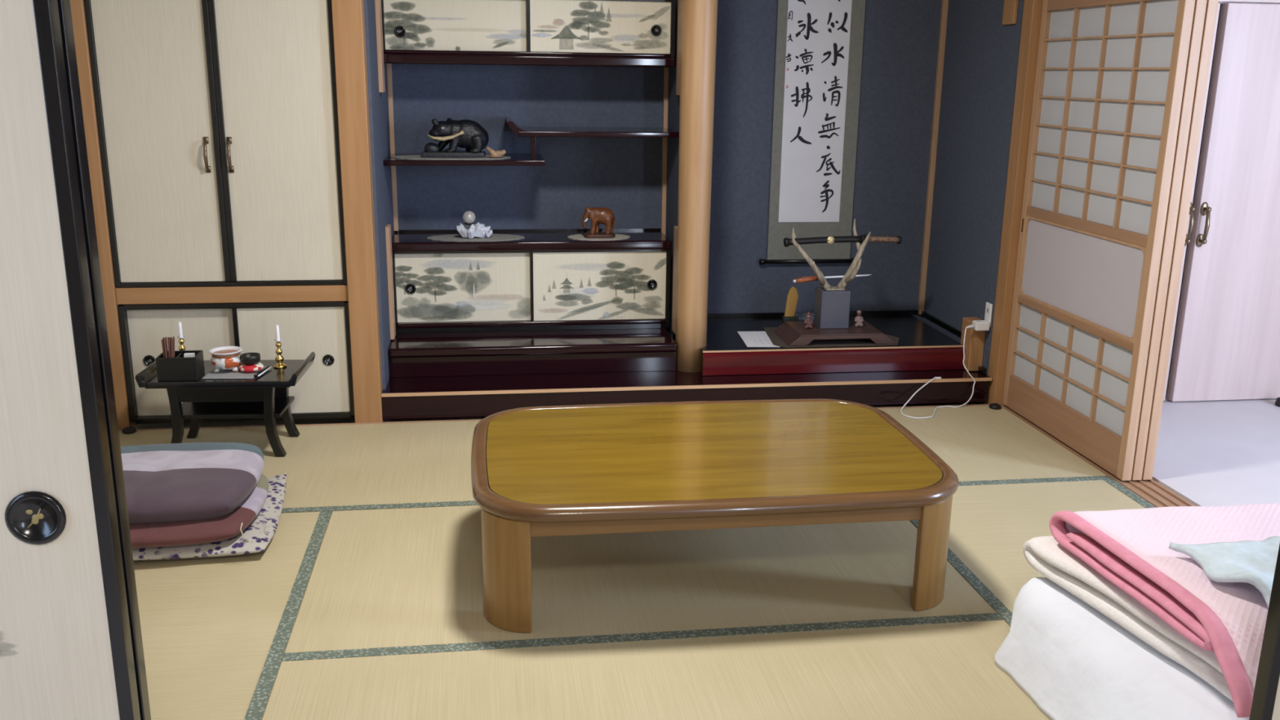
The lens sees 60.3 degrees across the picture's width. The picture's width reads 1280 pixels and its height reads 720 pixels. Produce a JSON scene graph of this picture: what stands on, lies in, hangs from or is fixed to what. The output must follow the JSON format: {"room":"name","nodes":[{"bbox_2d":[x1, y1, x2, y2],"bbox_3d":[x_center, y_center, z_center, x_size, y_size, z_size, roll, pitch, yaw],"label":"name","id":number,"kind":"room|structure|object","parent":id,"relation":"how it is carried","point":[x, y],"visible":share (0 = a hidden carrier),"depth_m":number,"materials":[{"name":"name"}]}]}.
{"room":"traditional dwelling","nodes":[
{"label":"traditional dwelling","id":0,"kind":"room"},
{"bbox_2d":[363,0,394,422],"bbox_3d":[-1.062,-1.016,4.453,0.030,2.470,0.740,-1,15,-8],"label":"wall","id":1,"kind":"structure","parent":0,"point":[378,101],"depth_m":4.33,"materials":[{"name":"blue paint"}]},
{"bbox_2d":[331,0,384,422],"bbox_3d":[-1.058,-0.917,4.075,0.105,2.470,0.115,-1,15,-8],"label":"wooden pillar","id":2,"kind":"structure","parent":1,"relation":"attached to","point":[348,15],"depth_m":4.11,"materials":[{"name":"brown wood"}]},
{"bbox_2d":[374,0,385,92],"bbox_3d":[-1.028,-1.640,4.272,0.017,1.170,0.100,-1,15,-8],"label":"trim","id":3,"kind":"structure","parent":1,"relation":"attached to","point":[378,11],"depth_m":4.34,"materials":[{"name":"brown wood"}]},
{"bbox_2d":[385,224,395,339],"bbox_3d":[-1.044,-0.326,4.609,0.017,0.475,0.085,-1,15,-8],"label":"trim","id":4,"kind":"structure","parent":1,"relation":"attached to","point":[388,228],"depth_m":4.58,"materials":[{"name":"brown wood"}]},
{"bbox_2d":[137,402,974,429],"bbox_3d":[-0.178,0.572,3.532,3.710,0.108,3.650,-1,15,-8],"label":"floor","id":5,"kind":"structure","parent":0,"point":[333,420],"depth_m":4.48,"materials":[{"name":"red wood"}]},
{"bbox_2d":[70,0,137,430],"bbox_3d":[-1.989,-0.897,3.953,0.092,2.470,0.105,-1,15,-8],"label":"trim","id":6,"kind":"structure","parent":5,"relation":"on","point":[77,11],"depth_m":4.00,"materials":[{"name":"brown wood"}]},
{"bbox_2d":[83,0,354,423],"bbox_3d":[-1.568,-0.998,4.297,0.841,2.400,0.729,-1,15,-8],"label":"closet","id":7,"kind":"object","parent":5,"relation":"on","point":[217,120],"visible":0.87,"depth_m":4.04,"materials":[{"name":"beige paper"}]},
{"bbox_2d":[115,284,347,304],"bbox_3d":[-1.534,-0.252,4.173,0.841,0.062,0.055,-1,15,-8],"label":"trim","id":8,"kind":"structure","parent":7,"relation":"attached to","point":[313,293],"depth_m":4.14,"materials":[{"name":"brown wood"}]},
{"bbox_2d":[133,511,332,719],"bbox_3d":[-1.321,0.729,2.555,0.962,0.051,1.747,-1,15,-8],"label":"mat","id":9,"kind":"object","parent":5,"relation":"on","point":[216,631],"visible":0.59,"depth_m":2.76,"materials":[{"name":"wicker"}]},
{"bbox_2d":[132,471,286,560],"bbox_3d":[-1.369,0.473,3.315,0.572,0.058,0.566,-1,15,-8],"label":"floor cushion","id":10,"kind":"object","parent":9,"relation":"on","point":[271,510],"visible":0.36,"depth_m":3.11,"materials":[{"name":"fabric"}]},
{"bbox_2d":[128,473,271,548],"bbox_3d":[-1.373,0.432,3.269,0.604,0.082,0.530,-1,15,-8],"label":"floor cushion","id":11,"kind":"object","parent":10,"relation":"on","point":[166,534],"visible":0.37,"depth_m":3.06,"materials":[{"name":"fabric"}]},
{"bbox_2d":[120,442,263,523],"bbox_3d":[-1.428,0.357,3.283,0.565,0.097,0.540,-1,15,-8],"label":"floor cushion","id":12,"kind":"object","parent":11,"relation":"on","point":[189,481],"visible":0.62,"depth_m":3.19,"materials":[{"name":"purple fabric"}]},
{"bbox_2d":[118,420,479,513],"bbox_3d":[-1.062,0.386,3.874,1.848,0.051,0.878,-1,15,-8],"label":"mat","id":13,"kind":"object","parent":5,"relation":"on","point":[424,464],"visible":0.25,"depth_m":3.89,"materials":[{"name":"wicker"}]},
{"bbox_2d":[121,426,136,434],"bbox_3d":[-1.930,0.263,4.161,0.050,0.021,0.050,-1,15,-8],"label":"stopper","id":14,"kind":"object","parent":13,"relation":"on","point":[127,430],"visible":1,"depth_m":4.15,"materials":[{"name":"black rubber"}]},
{"bbox_2d":[134,351,315,456],"bbox_3d":[-1.476,0.162,3.990,0.546,0.314,0.310,0,15,-5],"label":"altar table","id":15,"kind":"object","parent":13,"relation":"on","point":[266,396],"visible":0.8,"depth_m":3.88,"materials":[{"name":"black paint"}]},
{"bbox_2d":[155,350,204,381],"bbox_3d":[-1.609,0.019,3.858,0.132,0.082,0.105,-1,15,-8],"label":"box","id":16,"kind":"object","parent":15,"relation":"on","point":[179,367],"visible":0.92,"depth_m":3.81,"materials":[{"name":"black wood"}]},
{"bbox_2d":[160,336,174,357],"bbox_3d":[-1.642,-0.035,3.840,0.042,0.093,0.033,-1,15,-8],"label":"bundle","id":17,"kind":"object","parent":16,"relation":"in","point":[171,351],"visible":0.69,"depth_m":3.83,"materials":[{"name":"brown wood"}]},
{"bbox_2d":[183,352,195,357],"bbox_3d":[-1.584,-0.009,3.876,0.033,0.028,0.018,-1,15,-8],"label":"matchbox","id":18,"kind":"object","parent":16,"relation":"in","point":[186,354],"visible":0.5,"depth_m":3.87,"materials":[{"name":"white cardboard"}]},
{"bbox_2d":[177,335,186,351],"bbox_3d":[-1.674,-0.036,4.029,0.048,0.100,0.048,-1,15,-8],"label":"candlestick","id":19,"kind":"object","parent":15,"relation":"on","point":[181,340],"visible":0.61,"depth_m":4.02,"materials":[{"name":"gold metal"}]},
{"bbox_2d":[177,322,182,337],"bbox_3d":[-1.673,-0.112,4.009,0.013,0.063,0.013,-1,15,-8],"label":"candle","id":20,"kind":"object","parent":19,"relation":"on","point":[180,326],"visible":1,"depth_m":4.01,"materials":[{"name":"white wax"}]},
{"bbox_2d":[168,395,294,418],"bbox_3d":[-1.474,0.171,3.995,0.385,0.013,0.225,0,15,-5],"label":"shelf","id":21,"kind":"object","parent":15,"relation":"attached to","point":[197,410],"depth_m":3.94,"materials":[{"name":"black wood"}]},
{"bbox_2d":[202,346,266,378],"bbox_3d":[-1.443,0.006,3.914,0.184,0.082,0.161,0,15,-3],"label":"bowl","id":22,"kind":"object","parent":15,"relation":"on","point":[222,374],"depth_m":3.89,"materials":[{"name":"white ceramic"}]},
{"bbox_2d":[209,354,241,369],"bbox_3d":[-1.473,0.005,3.925,0.110,0.046,0.110,-1,15,-8],"label":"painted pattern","id":23,"kind":"object","parent":22,"relation":"on","point":[220,362],"depth_m":3.88,"materials":[{"name":"ceramic"}]},
{"bbox_2d":[238,362,263,373],"bbox_3d":[-1.389,0.027,3.935,0.084,0.026,0.084,-1,15,-8],"label":"cushion","id":24,"kind":"object","parent":22,"relation":"on","point":[256,367],"visible":0.88,"depth_m":3.91,"materials":[{"name":"red fabric"}]},
{"bbox_2d":[240,352,260,364],"bbox_3d":[-1.389,-0.002,3.930,0.068,0.034,0.068,-1,15,-8],"label":"bowl","id":25,"kind":"object","parent":24,"relation":"on","point":[247,358],"visible":1,"depth_m":3.91,"materials":[{"name":"brown metal"}]},
{"bbox_2d":[253,365,271,377],"bbox_3d":[-1.342,0.039,3.923,0.019,0.009,0.122,1,15,3],"label":"bell striker","id":26,"kind":"object","parent":15,"relation":"on","point":[267,366],"visible":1,"depth_m":3.92,"materials":[{"name":"black wood"}]},
{"bbox_2d":[273,338,286,368],"bbox_3d":[-1.311,-0.024,4.001,0.048,0.100,0.048,-1,15,-8],"label":"candlestick","id":27,"kind":"object","parent":15,"relation":"on","point":[279,358],"visible":1,"depth_m":3.99,"materials":[{"name":"gold metal"}]},
{"bbox_2d":[275,324,279,341],"bbox_3d":[-1.310,-0.100,3.981,0.013,0.063,0.013,-1,15,-8],"label":"candle","id":28,"kind":"object","parent":27,"relation":"on","point":[277,335],"visible":1,"depth_m":3.98,"materials":[{"name":"white wax"}]},
{"bbox_2d":[284,505,996,653],"bbox_3d":[-0.019,0.589,3.159,1.784,0.050,0.874,-1,15,-8],"label":"mat","id":29,"kind":"object","parent":5,"relation":"on","point":[411,576],"visible":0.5,"depth_m":3.00,"materials":[{"name":"beige wicker"}]},
{"bbox_2d":[471,398,959,632],"bbox_3d":[0.173,0.401,3.115,1.280,0.340,0.869,-1,15,-8],"label":"table","id":30,"kind":"object","parent":29,"relation":"on","point":[640,467],"visible":1,"depth_m":2.85,"materials":[{"name":"brown wood"}]},
{"bbox_2d":[262,613,1050,719],"bbox_3d":[0.100,0.809,2.321,1.784,0.051,0.870,-1,15,-8],"label":"mat","id":31,"kind":"object","parent":5,"relation":"on","point":[943,667],"visible":0.95,"depth_m":2.52,"materials":[{"name":"wicker"}]},
{"bbox_2d":[381,368,991,419],"bbox_3d":[0.182,0.055,4.881,2.524,0.108,0.802,-1,15,-8],"label":"wooden step","id":32,"kind":"structure","parent":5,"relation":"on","point":[485,395],"depth_m":4.52,"materials":[{"name":"paint"}]},
{"bbox_2d":[387,328,676,377],"bbox_3d":[-0.475,-0.071,4.867,1.199,0.125,0.585,-1,15,-8],"label":"platform","id":33,"kind":"object","parent":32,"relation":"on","point":[643,349],"visible":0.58,"depth_m":4.62,"materials":[{"name":"paint"}]},
{"bbox_2d":[391,228,671,333],"bbox_3d":[-0.497,-0.361,4.922,1.235,0.404,0.323,-1,15,-8],"label":"base cabinet","id":34,"kind":"object","parent":33,"relation":"on","point":[544,279],"visible":0.97,"depth_m":4.80,"materials":[{"name":"paper"}]},
{"bbox_2d":[426,233,524,241],"bbox_3d":[-0.716,-0.534,4.807,0.418,0.002,0.217,-1,15,-8],"label":"lace doily","id":35,"kind":"object","parent":34,"relation":"on","point":[455,237],"visible":0.91,"depth_m":4.78,"materials":[{"name":"grey fabric"}]},
{"bbox_2d":[456,222,493,238],"bbox_3d":[-0.721,-0.564,4.781,0.150,0.067,0.092,-8,17,-31],"label":"cluster","id":36,"kind":"object","parent":35,"relation":"on","point":[478,230],"visible":1,"depth_m":4.76,"materials":[{"name":"white"}]},
{"bbox_3d":[-0.739,-0.589,4.768,0.048,0.006,0.048,-1,15,-8],"label":"stand","id":37,"kind":"object","parent":36,"relation":"on","visible":0},
{"bbox_2d":[462,210,475,223],"bbox_3d":[-0.738,-0.617,4.761,0.055,0.055,0.055,-1,15,-8],"label":"ball","id":38,"kind":"object","parent":37,"relation":"on","point":[468,217],"visible":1,"depth_m":4.74,"materials":[{"name":"white glass"}]},
{"bbox_2d":[567,233,630,240],"bbox_3d":[-0.182,-0.544,4.872,0.276,0.002,0.203,-1,15,-8],"label":"lace doily","id":39,"kind":"object","parent":34,"relation":"on","point":[580,237],"visible":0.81,"depth_m":4.83,"materials":[{"name":"beige fabric"}]},
{"bbox_2d":[582,207,615,238],"bbox_3d":[-0.182,-0.606,4.843,0.145,0.131,0.080,-1,15,-8],"label":"carving","id":40,"kind":"object","parent":39,"relation":"on","point":[603,215],"visible":1,"depth_m":4.82,"materials":[{"name":"brown wood"}]},
{"bbox_2d":[700,314,964,375],"bbox_3d":[0.790,-0.080,5.000,1.151,0.104,0.647,-1,15,-8],"label":"platform","id":41,"kind":"object","parent":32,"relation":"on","point":[921,346],"visible":0.68,"depth_m":4.72,"materials":[{"name":"black paint"}]},
{"bbox_2d":[737,331,779,346],"bbox_3d":[0.551,-0.092,4.834,0.224,0.001,0.302,-1,15,-8],"label":"paper note","id":42,"kind":"object","parent":41,"relation":"on","point":[751,339],"visible":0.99,"depth_m":4.83,"materials":[{"name":"white paper"}]},
{"bbox_2d":[763,327,899,347],"bbox_3d":[0.847,-0.106,4.895,0.590,0.003,0.375,-1,15,-8],"label":"mat","id":43,"kind":"object","parent":41,"relation":"on","point":[776,340],"visible":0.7,"depth_m":4.78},
{"bbox_2d":[782,286,798,324],"bbox_3d":[0.686,-0.240,5.014,0.070,0.191,0.033,-1,15,-8],"label":"tablet","id":44,"kind":"object","parent":43,"relation":"on","point":[793,295],"visible":0.77,"depth_m":5.01,"materials":[{"name":"yellow wood"}]},
{"bbox_2d":[773,320,896,346],"bbox_3d":[0.854,-0.121,4.855,0.480,0.046,0.278,-1,15,-8],"label":"display stand","id":45,"kind":"object","parent":43,"relation":"on","point":[792,333],"visible":0.96,"depth_m":4.75,"materials":[{"name":"brown wood"}]},
{"bbox_2d":[804,311,813,328],"bbox_3d":[0.736,-0.173,4.810,0.042,0.074,0.029,-1,15,-8],"label":"figurine","id":46,"kind":"object","parent":45,"relation":"on","point":[808,321],"visible":1,"depth_m":4.80,"materials":[{"name":"pink ceramic"}]},
{"bbox_2d":[791,218,871,328],"bbox_3d":[0.816,-0.372,4.790,0.346,0.470,0.134,-1,15,-8],"label":"rack","id":47,"kind":"object","parent":45,"relation":"on","point":[832,304],"visible":1,"depth_m":4.79,"materials":[{"name":"grey stone"}]},
{"bbox_2d":[792,274,871,283],"bbox_3d":[0.837,-0.355,4.804,0.359,0.032,0.026,-2,15,-12],"label":"sword","id":48,"kind":"object","parent":47,"relation":"attached to","point":[811,278],"visible":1,"depth_m":4.78,"materials":[{"name":"wood"}]},
{"bbox_2d":[783,233,902,246],"bbox_3d":[0.879,-0.520,4.772,0.520,0.054,0.048,-1,15,-8],"label":"sword","id":49,"kind":"object","parent":47,"relation":"on","point":[787,242],"visible":0.99,"depth_m":4.76,"materials":[{"name":"black wood"}]},
{"bbox_2d":[854,310,863,327],"bbox_3d":[0.966,-0.183,4.861,0.042,0.074,0.029,-1,15,-8],"label":"figurine","id":50,"kind":"object","parent":45,"relation":"on","point":[859,319],"visible":1,"depth_m":4.86,"materials":[{"name":"ceramic"}]},
{"bbox_2d":[879,405,1113,486],"bbox_3d":[0.716,0.346,4.117,1.737,0.051,0.878,-1,15,-8],"label":"mat","id":51,"kind":"object","parent":5,"relation":"on","point":[983,445],"visible":0.29,"depth_m":4.12,"materials":[{"name":"wicker"}]},
{"bbox_2d":[900,320,990,418],"bbox_3d":[1.285,0.035,4.566,0.487,0.340,0.151,-8,17,-30],"label":"charger","id":52,"kind":"object","parent":51,"relation":"on","point":[977,325],"visible":1,"depth_m":4.63,"materials":[{"name":"white plastic"}]},
{"bbox_2d":[989,403,1001,409],"bbox_3d":[1.485,0.192,4.605,0.050,0.021,0.050,-1,15,-8],"label":"stopper","id":53,"kind":"object","parent":51,"relation":"on","point":[993,406],"visible":1,"depth_m":4.59,"materials":[{"name":"black rubber"}]},
{"bbox_2d":[909,480,1156,626],"bbox_3d":[1.341,0.669,2.918,0.838,0.051,1.747,-1,15,-8],"label":"mat","id":54,"kind":"object","parent":5,"relation":"on","point":[990,525],"visible":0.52,"depth_m":3.44,"materials":[{"name":"wicker"}]},
{"bbox_2d":[994,577,1249,719],"bbox_3d":[1.352,0.686,2.359,0.953,0.200,0.728,-1,15,-8],"label":"mattress","id":55,"kind":"object","parent":54,"relation":"on","point":[1073,661],"visible":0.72,"depth_m":2.34,"materials":[{"name":"white fabric"}]},
{"bbox_2d":[1022,536,1233,702],"bbox_3d":[1.376,0.540,2.360,0.829,0.096,0.744,-1,15,-8],"label":"blanket","id":56,"kind":"object","parent":55,"relation":"on","point":[1044,554],"visible":0.19,"depth_m":2.35,"materials":[{"name":"white fabric"}]},
{"bbox_2d":[1048,502,1279,717],"bbox_3d":[1.400,0.493,2.334,0.804,0.170,0.660,-1,15,-8],"label":"blanket","id":57,"kind":"object","parent":56,"relation":"on","point":[1130,548],"visible":0.87,"depth_m":2.30,"materials":[{"name":"pink fabric"}]},
{"bbox_2d":[1168,536,1279,608],"bbox_3d":[1.461,0.473,2.203,0.679,0.147,0.402,-1,15,-8],"label":"towel","id":58,"kind":"object","parent":57,"relation":"on","point":[1253,562],"visible":0.88,"depth_m":2.23,"materials":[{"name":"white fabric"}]},
{"bbox_3d":[0.071,0.944,1.828,3.665,0.060,0.130,-1,15,-8],"label":"trim","id":59,"kind":"structure","parent":5,"relation":"on","visible":0},
{"bbox_2d":[0,0,140,719],"bbox_3d":[-1.180,0.131,1.432,0.917,1.677,0.034,-1,15,-8],"label":"door","id":60,"kind":"structure","parent":59,"relation":"on","point":[66,652],"depth_m":1.47,"materials":[{"name":"paper"}]},
{"bbox_2d":[57,0,151,719],"bbox_3d":[-1.184,0.121,1.471,0.919,1.677,0.030,-1,15,-8],"label":"door","id":61,"kind":"structure","parent":59,"relation":"on","point":[64,6],"depth_m":1.49,"materials":[{"name":"wood"}]},
{"bbox_2d":[1248,543,1279,719],"bbox_3d":[1.475,0.070,1.797,0.843,1.677,0.030,-1,15,-8],"label":"door","id":62,"kind":"structure","parent":59,"relation":"on","point":[1265,705],"depth_m":1.85,"materials":[{"name":"wood"}]},
{"bbox_2d":[391,0,942,320],"bbox_3d":[0.190,-1.150,5.024,2.620,2.470,0.080,-1,15,-8],"label":"wall","id":63,"kind":"structure","parent":0,"point":[623,175],"depth_m":5.02,"materials":[{"name":"blue paint"}]},
{"bbox_2d":[386,63,398,233],"bbox_3d":[-1.084,-1.248,4.764,0.020,2.180,0.020,-1,15,-8],"label":"trim","id":64,"kind":"structure","parent":63,"relation":"attached to","point":[389,83],"depth_m":4.83,"materials":[{"name":"brown wood"}]},
{"bbox_2d":[381,0,675,67],"bbox_3d":[-0.481,-1.388,4.653,1.232,0.278,0.323,-1,15,-8],"label":"upper cabinet","id":65,"kind":"object","parent":63,"relation":"attached to","point":[565,33],"visible":1,"depth_m":4.53,"materials":[{"name":"paper"}]},
{"bbox_2d":[383,116,679,165],"bbox_3d":[-0.461,-0.944,4.739,1.230,0.184,0.388,-1,15,-8],"label":"shelf","id":66,"kind":"object","parent":63,"relation":"attached to","point":[533,158],"visible":0.91,"depth_m":4.58,"materials":[{"name":"paint"}]},
{"bbox_2d":[391,155,511,159],"bbox_3d":[-0.800,-0.860,4.669,0.500,0.002,0.269,-1,15,-8],"label":"lace doily","id":67,"kind":"object","parent":66,"relation":"on","point":[406,157],"visible":0.73,"depth_m":4.61,"materials":[{"name":"fabric"}]},
{"bbox_2d":[422,118,488,157],"bbox_3d":[-0.776,-0.934,4.630,0.279,0.161,0.132,-1,15,-8],"label":"carving","id":68,"kind":"object","parent":67,"relation":"on","point":[469,135],"visible":1,"depth_m":4.60,"materials":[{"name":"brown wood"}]},
{"bbox_2d":[486,146,506,157],"bbox_3d":[-0.605,-0.873,4.629,0.082,0.046,0.034,-1,15,-8],"label":"ornament","id":69,"kind":"object","parent":67,"relation":"on","point":[499,153],"visible":1,"depth_m":4.62,"materials":[{"name":"beige wood"}]},
{"bbox_2d":[661,67,668,235],"bbox_3d":[0.117,-1.276,4.928,0.020,2.180,0.020,-1,15,-8],"label":"trim","id":70,"kind":"structure","parent":63,"relation":"attached to","point":[665,100],"depth_m":5.01,"materials":[{"name":"brown wood"}]},
{"bbox_2d":[759,0,866,264],"bbox_3d":[0.814,-1.269,5.018,0.484,1.681,0.027,-1,15,-8],"label":"scroll","id":71,"kind":"object","parent":63,"relation":"attached to","point":[820,42],"visible":0.98,"depth_m":5.08,"materials":[{"name":"white paper"}]},
{"bbox_2d":[706,310,961,336],"bbox_3d":[0.818,-0.147,5.024,1.220,0.017,0.600,-1,15,-8],"label":"baseboard","id":72,"kind":"structure","parent":63,"relation":"attached to","point":[927,315],"depth_m":5.28,"materials":[{"name":"black paint"}]},
{"bbox_2d":[917,0,948,314],"bbox_3d":[1.385,-1.292,5.103,0.024,2.205,0.024,-1,15,-8],"label":"trim","id":73,"kind":"structure","parent":63,"relation":"attached to","point":[944,6],"depth_m":5.18,"materials":[{"name":"brown wood"}]},
{"bbox_2d":[665,0,679,341],"bbox_3d":[0.189,-1.100,4.734,0.062,2.420,0.500,-1,15,-8],"label":"wall","id":74,"kind":"structure","parent":0,"point":[673,104],"depth_m":4.88,"materials":[{"name":"blue paint"}]},
{"bbox_2d":[671,226,677,333],"bbox_3d":[0.161,-0.343,4.766,0.020,0.460,0.105,-1,15,-8],"label":"trim","id":75,"kind":"structure","parent":74,"relation":"attached to","point":[675,232],"depth_m":4.76,"materials":[{"name":"brown wood"}]},
{"bbox_2d":[675,0,681,95],"bbox_3d":[0.177,-1.665,4.427,0.020,1.170,0.120,-1,15,-8],"label":"trim","id":76,"kind":"structure","parent":74,"relation":"attached to","point":[679,4],"depth_m":4.54,"materials":[{"name":"brown wood"}]},
{"bbox_2d":[675,0,717,372],"bbox_3d":[0.231,-1.077,4.452,0.150,2.300,0.150,-1,15,-8],"label":"pillar","id":77,"kind":"structure","parent":74,"relation":"attached to","point":[699,18],"depth_m":4.48,"materials":[{"name":"brown wood"}]},
{"bbox_2d":[921,0,1024,404],"bbox_3d":[1.464,-1.073,4.796,0.040,2.470,0.745,-1,15,-8],"label":"wall","id":78,"kind":"structure","parent":0,"point":[981,53],"depth_m":4.81,"materials":[{"name":"blue paint"}]},
{"bbox_2d":[118,404,989,431],"bbox_3d":[-0.264,0.253,4.425,3.585,0.049,0.022,-1,15,-8],"label":"trim","id":79,"kind":"structure","parent":78,"relation":"attached to","point":[230,427],"depth_m":4.31,"materials":[{"name":"brown wood"}]},
{"bbox_2d":[960,316,985,371],"bbox_3d":[1.438,-0.069,4.768,0.065,0.218,0.100,-1,15,-8],"label":"trim","id":80,"kind":"structure","parent":78,"relation":"attached to","point":[974,340],"depth_m":4.73,"materials":[{"name":"brown wood"}]},
{"bbox_2d":[977,366,986,373],"bbox_3d":[1.469,0.043,4.726,0.020,0.023,0.041,-1,15,-8],"label":"trim","id":81,"kind":"structure","parent":78,"relation":"attached to","point":[982,370],"depth_m":4.71,"materials":[{"name":"black paint"}]},
{"bbox_2d":[984,302,992,327],"bbox_3d":[1.476,-0.192,4.671,0.009,0.100,0.053,-1,15,-8],"label":"wall outlet","id":82,"kind":"object","parent":78,"relation":"attached to","point":[988,307],"visible":0.82,"depth_m":4.66,"materials":[{"name":"white plastic"}]},
{"bbox_2d":[1001,0,1018,25],"bbox_3d":[1.487,-1.770,4.309,0.016,0.875,0.100,-1,15,-8],"label":"trim","id":83,"kind":"structure","parent":78,"relation":"attached to","point":[1011,6],"depth_m":4.39,"materials":[{"name":"brown wood"}]},
{"bbox_2d":[985,0,1043,404],"bbox_3d":[1.543,-0.969,4.402,0.075,2.470,0.083,-1,15,-8],"label":"wooden pillar","id":84,"kind":"structure","parent":78,"relation":"attached to","point":[1032,11],"depth_m":4.46,"materials":[{"name":"brown wood"}]},
{"bbox_2d":[1000,404,1195,507],"bbox_3d":[1.769,0.550,3.413,0.145,0.061,2.642,-1,15,-8],"label":"trim","id":85,"kind":"structure","parent":78,"relation":"attached to","point":[1156,494],"depth_m":3.75,"materials":[{"name":"brown wood"}]},
{"bbox_2d":[1002,0,1195,480],"bbox_3d":[1.621,-0.489,4.017,0.034,1.631,0.911,-1,15,-8],"label":"door","id":86,"kind":"structure","parent":78,"relation":"in","point":[1110,76],"depth_m":3.94,"materials":[{"name":"brown wood"}]},
{"bbox_2d":[1131,0,1207,479],"bbox_3d":[1.660,-0.489,4.022,0.034,1.631,0.911,-1,15,-8],"label":"door","id":87,"kind":"structure","parent":78,"relation":"in","point":[1200,6],"depth_m":3.58,"materials":[{"name":"brown wood"}]},
{"bbox_2d":[1142,0,1218,479],"bbox_3d":[1.699,-0.490,4.028,0.034,1.631,0.911,-1,15,-8],"label":"door","id":88,"kind":"structure","parent":78,"relation":"in","point":[1211,7],"depth_m":3.58,"materials":[{"name":"brown wood"}]},
{"bbox_2d":[1151,398,1279,506],"bbox_3d":[2.942,0.790,2.677,1.950,0.120,4.650,-1,15,-8],"label":"floor","id":89,"kind":"structure","parent":0,"point":[1215,452],"depth_m":4.11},
{"bbox_2d":[1163,0,1279,401],"bbox_3d":[2.475,-0.652,4.564,1.400,1.700,0.175,-1,15,-8],"label":"tall cabinet","id":90,"kind":"object","parent":89,"relation":"on","point":[1225,343],"visible":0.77,"depth_m":4.55,"materials":[{"name":"white wood"}]},
{"bbox_2d":[1275,396,1279,407],"bbox_3d":[2.741,0.179,4.690,0.064,0.034,0.063,-1,15,-8],"label":"door stop","id":91,"kind":"object","parent":89,"relation":"on","point":[1277,400],"visible":1,"depth_m":4.68,"materials":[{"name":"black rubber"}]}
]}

